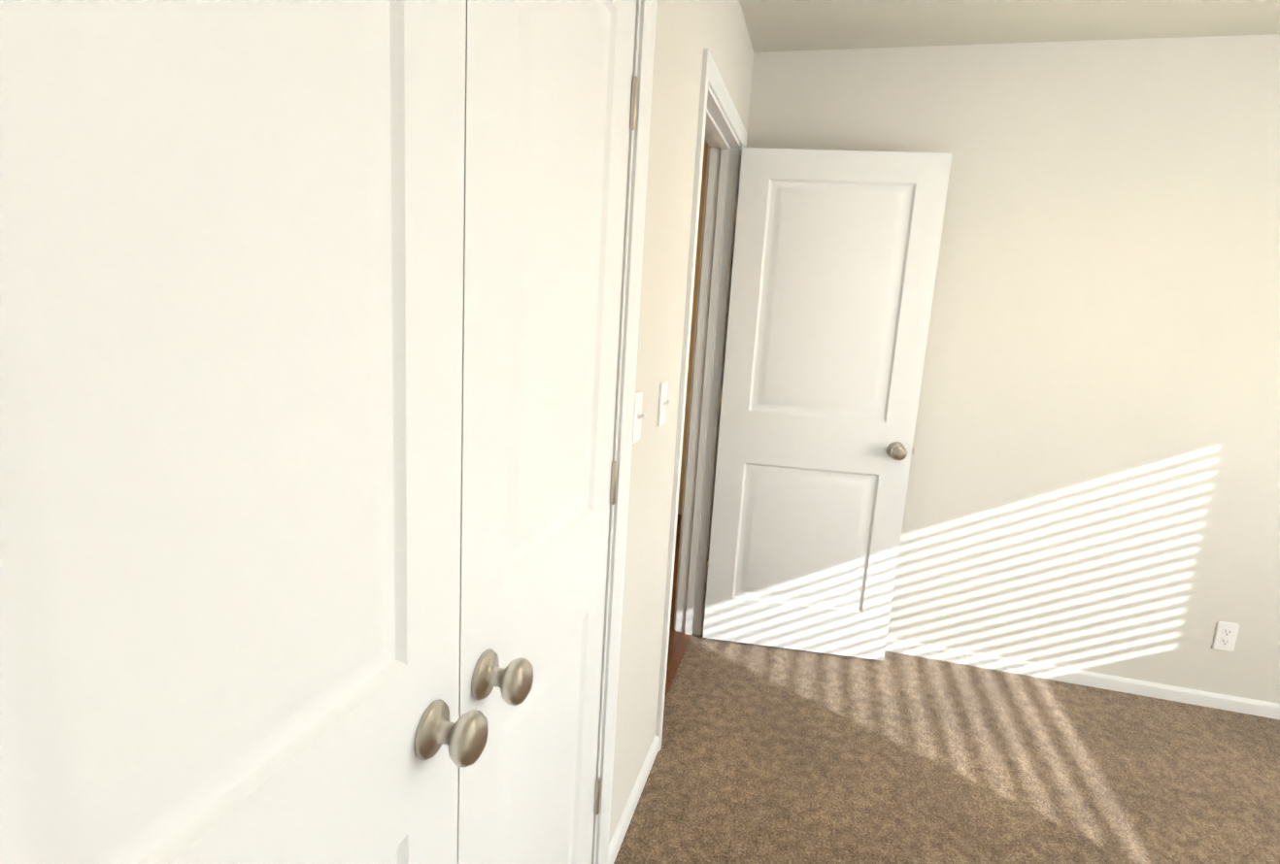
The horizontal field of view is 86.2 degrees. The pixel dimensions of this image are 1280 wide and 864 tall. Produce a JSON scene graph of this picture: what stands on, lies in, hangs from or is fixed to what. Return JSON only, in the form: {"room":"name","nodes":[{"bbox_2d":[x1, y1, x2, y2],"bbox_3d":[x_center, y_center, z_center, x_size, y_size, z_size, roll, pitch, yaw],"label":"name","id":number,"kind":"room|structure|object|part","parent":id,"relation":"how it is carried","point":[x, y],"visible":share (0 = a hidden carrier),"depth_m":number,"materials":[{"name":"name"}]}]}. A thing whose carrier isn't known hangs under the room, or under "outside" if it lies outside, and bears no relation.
{"room":"empty bedroom","nodes":[
{"label":"empty bedroom","id":0,"kind":"room"},
{"bbox_2d":[664,514,692,700],"bbox_3d":[-0.385,0.835,3.434,1.406,0.100,2.950,6,11,14],"label":"floor","id":1,"kind":"structure","parent":0,"point":[678,643],"depth_m":2.97,"materials":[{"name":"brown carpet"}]},
{"bbox_2d":[608,0,753,844],"bbox_3d":[-0.084,-0.076,1.490,0.115,2.440,3.143,6,11,14],"label":"wall","id":2,"kind":"structure","parent":0,"point":[688,32],"depth_m":1.77,"materials":[{"name":"paint"}]},
{"bbox_2d":[0,0,488,863],"bbox_3d":[-0.292,0.290,0.562,0.103,2.018,0.619,6,11,14],"label":"closet door","id":3,"kind":"structure","parent":2,"relation":"in","point":[231,276],"depth_m":0.50,"materials":[{"name":"paint"}]},
{"bbox_3d":[-0.218,0.359,0.809,0.068,0.068,0.068,6,11,14],"label":"knob","id":4,"kind":"part","parent":3,"relation":"part of","materials":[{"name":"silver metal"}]},
{"bbox_2d":[457,0,636,863],"bbox_3d":[-0.128,0.188,1.153,0.103,2.018,0.619,6,11,14],"label":"closet door","id":5,"kind":"structure","parent":2,"relation":"in","point":[548,91],"depth_m":1.04,"materials":[{"name":"paint"}]},
{"bbox_3d":[-0.183,0.337,0.934,0.068,0.068,0.068,6,11,14],"label":"knob","id":6,"kind":"part","parent":5,"relation":"part of","materials":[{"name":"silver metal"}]},
{"bbox_2d":[593,75,638,815],"bbox_3d":[-0.056,0.108,1.446,0.012,1.598,0.012,6,11,14],"label":"right closet door hinges","id":7,"kind":"object","parent":2,"relation":"attached to","point":[633,104],"visible":0.98,"depth_m":1.44,"materials":[{"name":"silver metal"}]},
{"bbox_2d":[591,0,657,863],"bbox_3d":[-0.276,0.224,0.874,0.115,2.058,1.284,6,11,14],"label":"door frame","id":8,"kind":"structure","parent":2,"relation":"attached to","point":[624,268],"depth_m":1.42,"materials":[{"name":"paint"}]},
{"bbox_2d":[607,735,658,863],"bbox_3d":[-0.018,1.054,1.959,0.012,0.058,0.549,6,11,14],"label":"baseboard","id":9,"kind":"structure","parent":2,"relation":"attached to","point":[615,845],"depth_m":1.93,"materials":[{"name":"paint"}]},
{"bbox_2d":[632,391,645,443],"bbox_3d":[0.001,-0.032,1.558,0.023,0.114,0.070,6,11,14],"label":"light switch","id":10,"kind":"object","parent":2,"relation":"attached to","point":[638,415],"visible":0.75,"depth_m":1.55,"materials":[{"name":"white plastic"}]},
{"bbox_2d":[656,380,670,427],"bbox_3d":[0.067,-0.073,1.797,0.023,0.114,0.070,6,11,14],"label":"light switch","id":11,"kind":"object","parent":2,"relation":"attached to","point":[662,401],"visible":1,"depth_m":1.78,"materials":[{"name":"white plastic"}]},
{"bbox_2d":[655,48,747,751],"bbox_3d":[0.172,-0.076,2.477,0.150,2.106,0.905,6,11,14],"label":"door frame","id":12,"kind":"structure","parent":2,"relation":"attached to","point":[722,141],"depth_m":2.75,"materials":[{"name":"paint"}]},
{"bbox_2d":[702,147,952,661],"bbox_3d":[0.710,-0.064,2.758,0.783,2.018,0.171,5,11,8],"label":"bedroom door","id":13,"kind":"structure","parent":12,"relation":"attached to","point":[835,259],"depth_m":2.72,"materials":[{"name":"paint"}]},
{"bbox_3d":[0.347,-0.129,2.827,0.036,1.598,0.013,5,11,8],"label":"bedroom door hinges","id":14,"kind":"part","parent":13,"relation":"part of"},
{"bbox_3d":[1.037,0.071,2.730,0.107,0.068,0.171,5,11,8],"label":"knob","id":15,"kind":"part","parent":13,"relation":"part of","materials":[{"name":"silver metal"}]},
{"bbox_2d":[677,142,707,514],"bbox_3d":[0.270,-0.642,4.610,0.870,2.440,0.115,6,11,14],"label":"wall","id":16,"kind":"structure","parent":0,"point":[696,275],"depth_m":4.50,"materials":[{"name":"paint"}]},
{"bbox_2d":[613,634,1279,863],"bbox_3d":[1.635,1.364,1.260,3.679,0.100,3.373,6,11,14],"label":"floor carpet","id":17,"kind":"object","parent":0,"point":[766,755],"depth_m":2.22,"materials":[{"name":"brown carpet"}]},
{"bbox_2d":[739,0,1279,52],"bbox_3d":[1.744,-1.132,0.800,3.759,0.100,3.373,6,11,14],"label":"ceiling","id":18,"kind":"structure","parent":0,"point":[780,25],"depth_m":2.33,"materials":[{"name":"paint"}]},
{"bbox_2d":[746,33,1279,704],"bbox_3d":[2.100,-0.152,2.583,3.759,2.440,0.115,6,11,14],"label":"wall","id":19,"kind":"structure","parent":0,"point":[1094,479],"depth_m":2.61,"materials":[{"name":"paint"}]},
{"bbox_2d":[885,637,1279,719],"bbox_3d":[2.014,1.027,2.743,3.529,0.058,0.012,6,11,14],"label":"baseboard","id":20,"kind":"structure","parent":19,"relation":"attached to","point":[1259,708],"depth_m":2.79,"materials":[{"name":"paint"}]},
{"bbox_2d":[1212,621,1239,651],"bbox_3d":[2.257,0.788,2.637,0.070,0.114,0.008,6,11,14],"label":"outlet","id":21,"kind":"object","parent":19,"relation":"attached to","point":[1221,635],"visible":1,"depth_m":2.63,"materials":[{"name":"white plastic"}]}
]}

